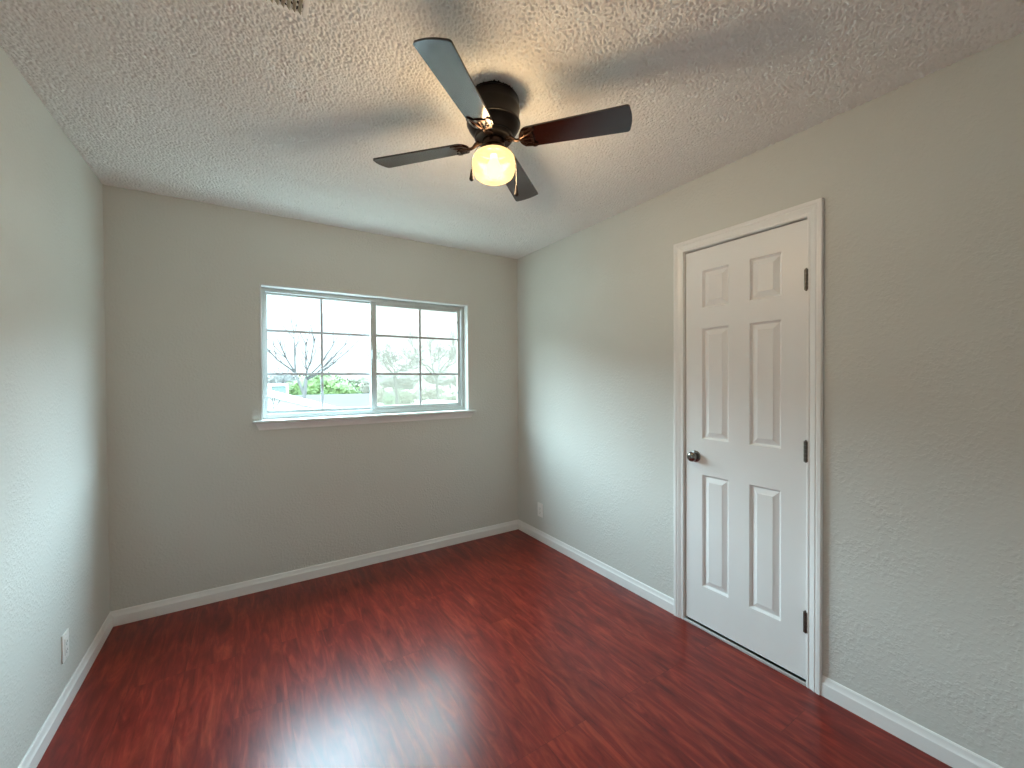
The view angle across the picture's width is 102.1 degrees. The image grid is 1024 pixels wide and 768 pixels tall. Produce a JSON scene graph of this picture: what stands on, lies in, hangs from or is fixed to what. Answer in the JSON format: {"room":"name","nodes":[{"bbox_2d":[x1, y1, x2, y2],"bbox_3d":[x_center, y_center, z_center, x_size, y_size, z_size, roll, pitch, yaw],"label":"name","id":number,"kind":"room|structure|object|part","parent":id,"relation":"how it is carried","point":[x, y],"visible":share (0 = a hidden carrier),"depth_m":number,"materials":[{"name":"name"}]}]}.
{"room":"empty bedroom","nodes":[
{"label":"empty bedroom","id":0,"kind":"room"},
{"bbox_2d":[0,46,109,767],"bbox_3d":[-1.353,0.148,0.775,0.140,2.660,3.762,-1,1,-33],"label":"wall","id":1,"kind":"structure","parent":0,"point":[55,574],"depth_m":1.59,"materials":[{"name":"beige paint"}]},
{"bbox_2d":[61,628,68,663],"bbox_3d":[-1.860,1.091,1.724,0.008,0.115,0.070,-1,1,-33],"label":"wall outlet","id":2,"kind":"object","parent":1,"relation":"attached to","point":[65,637],"visible":1,"depth_m":1.71,"materials":[{"name":"white plastic"}]},
{"bbox_2d":[65,636,67,654],"bbox_3d":[-1.859,1.091,1.725,0.003,0.067,0.033,-1,1,-33],"label":"receptacle","id":3,"kind":"object","parent":2,"relation":"attached to","point":[66,637],"depth_m":1.72,"materials":[{"name":"white plastic"}]},
{"bbox_2d":[18,612,112,767],"bbox_3d":[-1.282,1.315,0.831,0.013,0.083,3.482,-1,1,-33],"label":"baseboard","id":4,"kind":"structure","parent":1,"relation":"attached to","point":[36,751],"depth_m":1.69,"materials":[{"name":"white wood"}]},
{"bbox_2d":[103,184,518,610],"bbox_3d":[-1.127,0.118,3.070,2.715,2.660,0.140,-1,1,-33],"label":"wall","id":5,"kind":"structure","parent":0,"point":[200,498],"depth_m":2.64,"materials":[{"name":"beige paint"}]},
{"bbox_2d":[110,519,518,626],"bbox_3d":[-1.079,1.287,3.020,2.715,0.083,0.013,-1,1,-33],"label":"baseboard","id":6,"kind":"structure","parent":5,"relation":"attached to","point":[174,604],"depth_m":2.76,"materials":[{"name":"white wood"}]},
{"bbox_2d":[253,283,476,430],"bbox_3d":[-1.014,-0.184,3.110,1.593,0.949,0.170,-1,1,-33],"label":"window","id":7,"kind":"structure","parent":5,"relation":"in","point":[317,417],"depth_m":3.09,"materials":[{"name":"white paint"}]},
{"bbox_3d":[-1.350,-0.210,2.971,0.728,0.821,0.024,-1,1,-33],"label":"sash","id":8,"kind":"part","parent":7,"relation":"part of","materials":[{"name":"clear glass"}]},
{"bbox_3d":[-1.012,0.236,3.115,1.593,0.019,0.170,-1,1,-33],"label":"sill","id":9,"kind":"part","parent":7,"relation":"part of","materials":[{"name":"white paint"}]},
{"bbox_3d":[-0.755,-0.218,3.322,0.743,0.821,0.024,-1,1,-33],"label":"sash","id":10,"kind":"part","parent":7,"relation":"part of","materials":[{"name":"clear glass"}]},
{"bbox_2d":[37,529,951,767],"bbox_3d":[-0.149,1.401,1.569,2.915,0.120,3.702,-1,1,-33],"label":"floor","id":11,"kind":"structure","parent":0,"point":[502,650],"depth_m":1.84,"materials":[{"name":"red wood"}]},
{"bbox_2d":[683,617,805,685],"bbox_3d":[1.131,1.321,2.075,0.012,0.012,0.604,-1,1,-33],"label":"threshold","id":12,"kind":"object","parent":11,"relation":"on","point":[798,680],"visible":1,"depth_m":2.03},
{"bbox_2d":[0,0,1023,258],"bbox_3d":[-0.158,-1.095,1.526,2.731,0.012,3.497,-1,1,-33],"label":"ceiling","id":13,"kind":"structure","parent":0,"point":[261,106],"depth_m":1.52,"materials":[{"name":"white paint"}]},
{"bbox_2d":[263,0,309,18],"bbox_3d":[-0.696,-1.085,1.060,0.328,0.017,0.198,-1,1,-33],"label":"ceiling vent","id":14,"kind":"object","parent":13,"relation":"in","point":[283,5],"visible":1,"depth_m":1.19,"materials":[{"name":"white metal"}]},
{"bbox_2d":[517,32,1023,767],"bbox_3d":[1.051,0.115,2.314,0.140,2.660,3.762,-1,1,-33],"label":"wall","id":15,"kind":"structure","parent":0,"point":[920,183],"depth_m":1.60,"materials":[{"name":"beige paint"}]},
{"bbox_2d":[538,502,542,517],"bbox_3d":[0.236,1.056,3.471,0.008,0.115,0.070,-1,1,-33],"label":"wall outlet","id":16,"kind":"object","parent":15,"relation":"attached to","point":[540,505],"visible":1,"depth_m":3.46,"materials":[{"name":"white plastic"}]},
{"bbox_2d":[518,520,673,613],"bbox_3d":[0.495,1.277,3.066,0.013,0.083,1.634,-1,1,-33],"label":"baseboard","id":17,"kind":"structure","parent":15,"relation":"attached to","point":[639,588],"depth_m":2.84,"materials":[{"name":"white wood"}]},
{"bbox_2d":[684,217,807,679],"bbox_3d":[1.169,0.292,2.088,0.189,2.069,0.638,-1,1,-33],"label":"door","id":18,"kind":"structure","parent":15,"relation":"in","point":[746,448],"depth_m":2.03,"materials":[{"name":"white paint"}]},
{"bbox_3d":[0.985,0.396,2.254,0.048,0.064,0.064,-1,1,-33],"label":"knob","id":19,"kind":"part","parent":18,"relation":"part of","materials":[{"name":"silver metal"}]},
{"bbox_2d":[673,198,823,694],"bbox_3d":[1.122,0.270,2.060,0.018,2.115,0.720,-1,1,-33],"label":"door frame","id":20,"kind":"structure","parent":15,"relation":"attached to","point":[813,210],"depth_m":1.79,"materials":[{"name":"white wood"}]},
{"bbox_2d":[821,675,1002,767],"bbox_3d":[1.628,1.292,1.296,0.013,0.083,1.128,-1,1,-33],"label":"baseboard","id":21,"kind":"structure","parent":15,"relation":"attached to","point":[939,747],"depth_m":1.54,"materials":[{"name":"white wood"}]},
{"bbox_3d":[-0.158,-1.164,1.528,2.995,0.110,3.762,-1,1,-33],"label":"ceiling","id":22,"kind":"structure","parent":0,"visible":0},
{"bbox_2d":[373,37,631,200],"bbox_3d":[-0.070,-0.914,1.586,0.784,0.380,0.784,-1,1,-28],"label":"ceiling fan","id":23,"kind":"object","parent":22,"relation":"hanging from","point":[491,109],"visible":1,"depth_m":1.50,"materials":[{"name":"brown wood"}]},
{"bbox_3d":[-0.364,-0.923,1.675,0.406,0.006,0.117,0,12,17],"label":"fan blade","id":24,"kind":"part","parent":23,"relation":"part of","materials":[{"name":"brown wood"}]},
{"bbox_3d":[-0.160,-0.920,1.292,0.117,0.006,0.406,11,4,16],"label":"fan blade","id":25,"kind":"part","parent":23,"relation":"part of","materials":[{"name":"brown wood"}]},
{"bbox_3d":[-0.070,-0.833,1.587,0.164,0.123,0.164,-1,1,-33],"label":"lamp shade","id":26,"kind":"part","parent":23,"relation":"part of","materials":[{"name":"glass"}]},
{"bbox_3d":[0.019,-0.928,1.879,0.117,0.006,0.406,-12,-3,17],"label":"fan blade","id":27,"kind":"part","parent":23,"relation":"part of","materials":[{"name":"brown wood"}]},
{"bbox_3d":[0.224,-0.925,1.496,0.406,0.006,0.117,0,-10,17],"label":"fan blade","id":28,"kind":"part","parent":23,"relation":"part of","materials":[{"name":"brown wood"}]},
{"label":"outside","id":29,"kind":"structure","parent":0,"visible":0},
{"bbox_2d":[379,388,456,405],"bbox_3d":[-18.054,3.165,91.970,190.000,0.100,165.678,-1,1,-33],"label":"ground","id":30,"kind":"structure","parent":29,"point":[416,402],"depth_m":129.22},
{"bbox_2d":[269,394,279,409],"bbox_3d":[-4.207,2.121,7.372,0.186,3.942,0.125,-1,1,-33],"label":"bare sapling","id":31,"kind":"object","parent":30,"relation":"on","point":[269,394],"visible":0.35,"depth_m":7.35,"materials":[{"name":"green plant"}]},
{"bbox_2d":[268,384,287,393],"bbox_3d":[-15.293,1.950,27.037,1.040,3.920,2.240,-1,1,-33],"label":"outbuilding","id":32,"kind":"structure","parent":30,"relation":"on","point":[282,388],"depth_m":26.19,"materials":[{"name":"white"}]},
{"bbox_2d":[268,367,296,389],"bbox_3d":[-22.721,0.995,41.651,3.539,5.566,2.813,-1,1,-33],"label":"thicket","id":33,"kind":"object","parent":30,"relation":"on","point":[274,379],"visible":0.2,"depth_m":40.79,"materials":[{"name":"green plant"}]},
{"bbox_2d":[268,390,334,409],"bbox_3d":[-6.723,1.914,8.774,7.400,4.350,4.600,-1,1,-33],"label":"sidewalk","id":34,"kind":"structure","parent":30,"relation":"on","point":[286,401],"depth_m":7.89,"materials":[{"name":"white concrete"}]},
{"bbox_2d":[267,308,363,398],"bbox_3d":[-6.611,0.790,13.119,3.498,6.490,1.640,-1,1,-33],"label":"bare tree","id":35,"kind":"object","parent":30,"relation":"on","point":[303,389],"visible":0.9,"depth_m":13.15,"materials":[{"name":"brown plant"}]},
{"bbox_2d":[281,406,364,409],"bbox_3d":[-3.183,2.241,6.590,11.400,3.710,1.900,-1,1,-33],"label":"road marking","id":36,"kind":"object","parent":30,"relation":"on","point":[357,406],"visible":0.02,"depth_m":6.58,"materials":[{"name":"white paint"}]},
{"bbox_2d":[287,370,363,394],"bbox_3d":[-14.289,1.416,31.325,6.051,4.887,3.154,-1,1,-33],"label":"leafy tree","id":37,"kind":"object","parent":30,"relation":"on","point":[332,385],"visible":0.38,"depth_m":30.68,"materials":[{"name":"green plant"}]},
{"bbox_2d":[292,393,379,406],"bbox_3d":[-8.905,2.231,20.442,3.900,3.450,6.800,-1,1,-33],"label":"road","id":38,"kind":"structure","parent":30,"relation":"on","point":[337,400],"depth_m":20.01,"materials":[{"name":"beige asphalt"}]},
{"bbox_2d":[334,375,368,388],"bbox_3d":[-24.713,1.002,62.324,7.474,5.060,3.594,-1,1,-18],"label":"tree","id":39,"kind":"object","parent":30,"relation":"on","point":[355,380],"visible":0.18,"depth_m":61.71,"materials":[{"name":"green plant"}]},
{"bbox_2d":[358,377,387,403],"bbox_3d":[-16.189,1.386,48.569,2.935,4.538,4.041,0,1,36],"label":"bush","id":40,"kind":"object","parent":30,"relation":"on","point":[365,386],"visible":0.51,"depth_m":47.84,"materials":[{"name":"green plant"}]},
{"bbox_2d":[381,391,395,404],"bbox_3d":[-9.547,2.129,32.492,1.742,3.391,1.623,-1,1,-33],"label":"round bush","id":41,"kind":"object","parent":30,"relation":"on","point":[389,398],"visible":0.41,"depth_m":32.09,"materials":[{"name":"green plant"}]},
{"bbox_2d":[366,341,426,404],"bbox_3d":[-7.847,0.461,27.709,3.710,6.811,4.611,-1,1,-33],"label":"bare tree","id":42,"kind":"object","parent":30,"relation":"on","point":[387,355],"visible":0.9,"depth_m":27.55,"materials":[{"name":"grey plant"}]},
{"bbox_2d":[369,370,424,390],"bbox_3d":[-20.185,0.243,73.101,10.848,6.252,7.331,-1,1,-33],"label":"thicket","id":43,"kind":"object","parent":30,"relation":"on","point":[407,382],"visible":0.62,"depth_m":71.51,"materials":[{"name":"green plant"}]},
{"bbox_2d":[384,387,417,404],"bbox_3d":[-11.957,1.986,44.970,3.658,3.384,2.402,-1,1,-33],"label":"bush","id":44,"kind":"object","parent":30,"relation":"on","point":[406,397],"visible":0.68,"depth_m":44.54,"materials":[{"name":"green plant"}]},
{"bbox_2d":[396,323,455,399],"bbox_3d":[-7.837,-1.197,40.548,6.281,9.805,8.539,0,1,24],"label":"bare tree","id":45,"kind":"object","parent":30,"relation":"on","point":[452,351],"visible":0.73,"depth_m":40.40,"materials":[{"name":"grey plant"}]},
{"bbox_2d":[413,385,447,401],"bbox_3d":[-11.312,1.754,57.054,5.317,3.537,3.950,-1,1,-33],"label":"bush","id":46,"kind":"object","parent":30,"relation":"on","point":[429,393],"visible":0.73,"depth_m":55.75,"materials":[{"name":"green plant"}]},
{"bbox_2d":[422,368,456,393],"bbox_3d":[-13.624,-0.472,90.475,12.398,7.172,8.946,-1,1,-33],"label":"thicket","id":47,"kind":"object","parent":30,"relation":"on","point":[445,380],"visible":0.62,"depth_m":88.14,"materials":[{"name":"green plant"}]},
{"bbox_2d":[423,400,456,403],"bbox_3d":[-5.528,2.558,32.701,1.900,2.450,3.600,-1,1,-33],"label":"trailer","id":48,"kind":"object","parent":30,"relation":"on","point":[425,401],"visible":0.08,"depth_m":32.08,"materials":[{"name":"white"}]},
{"bbox_2d":[435,388,456,400],"bbox_3d":[-6.406,1.912,50.684,6.127,3.326,3.998,-1,1,-33],"label":"bush","id":49,"kind":"object","parent":30,"relation":"on","point":[444,396],"visible":0.26,"depth_m":49.46,"materials":[{"name":"green plant"}]}
]}

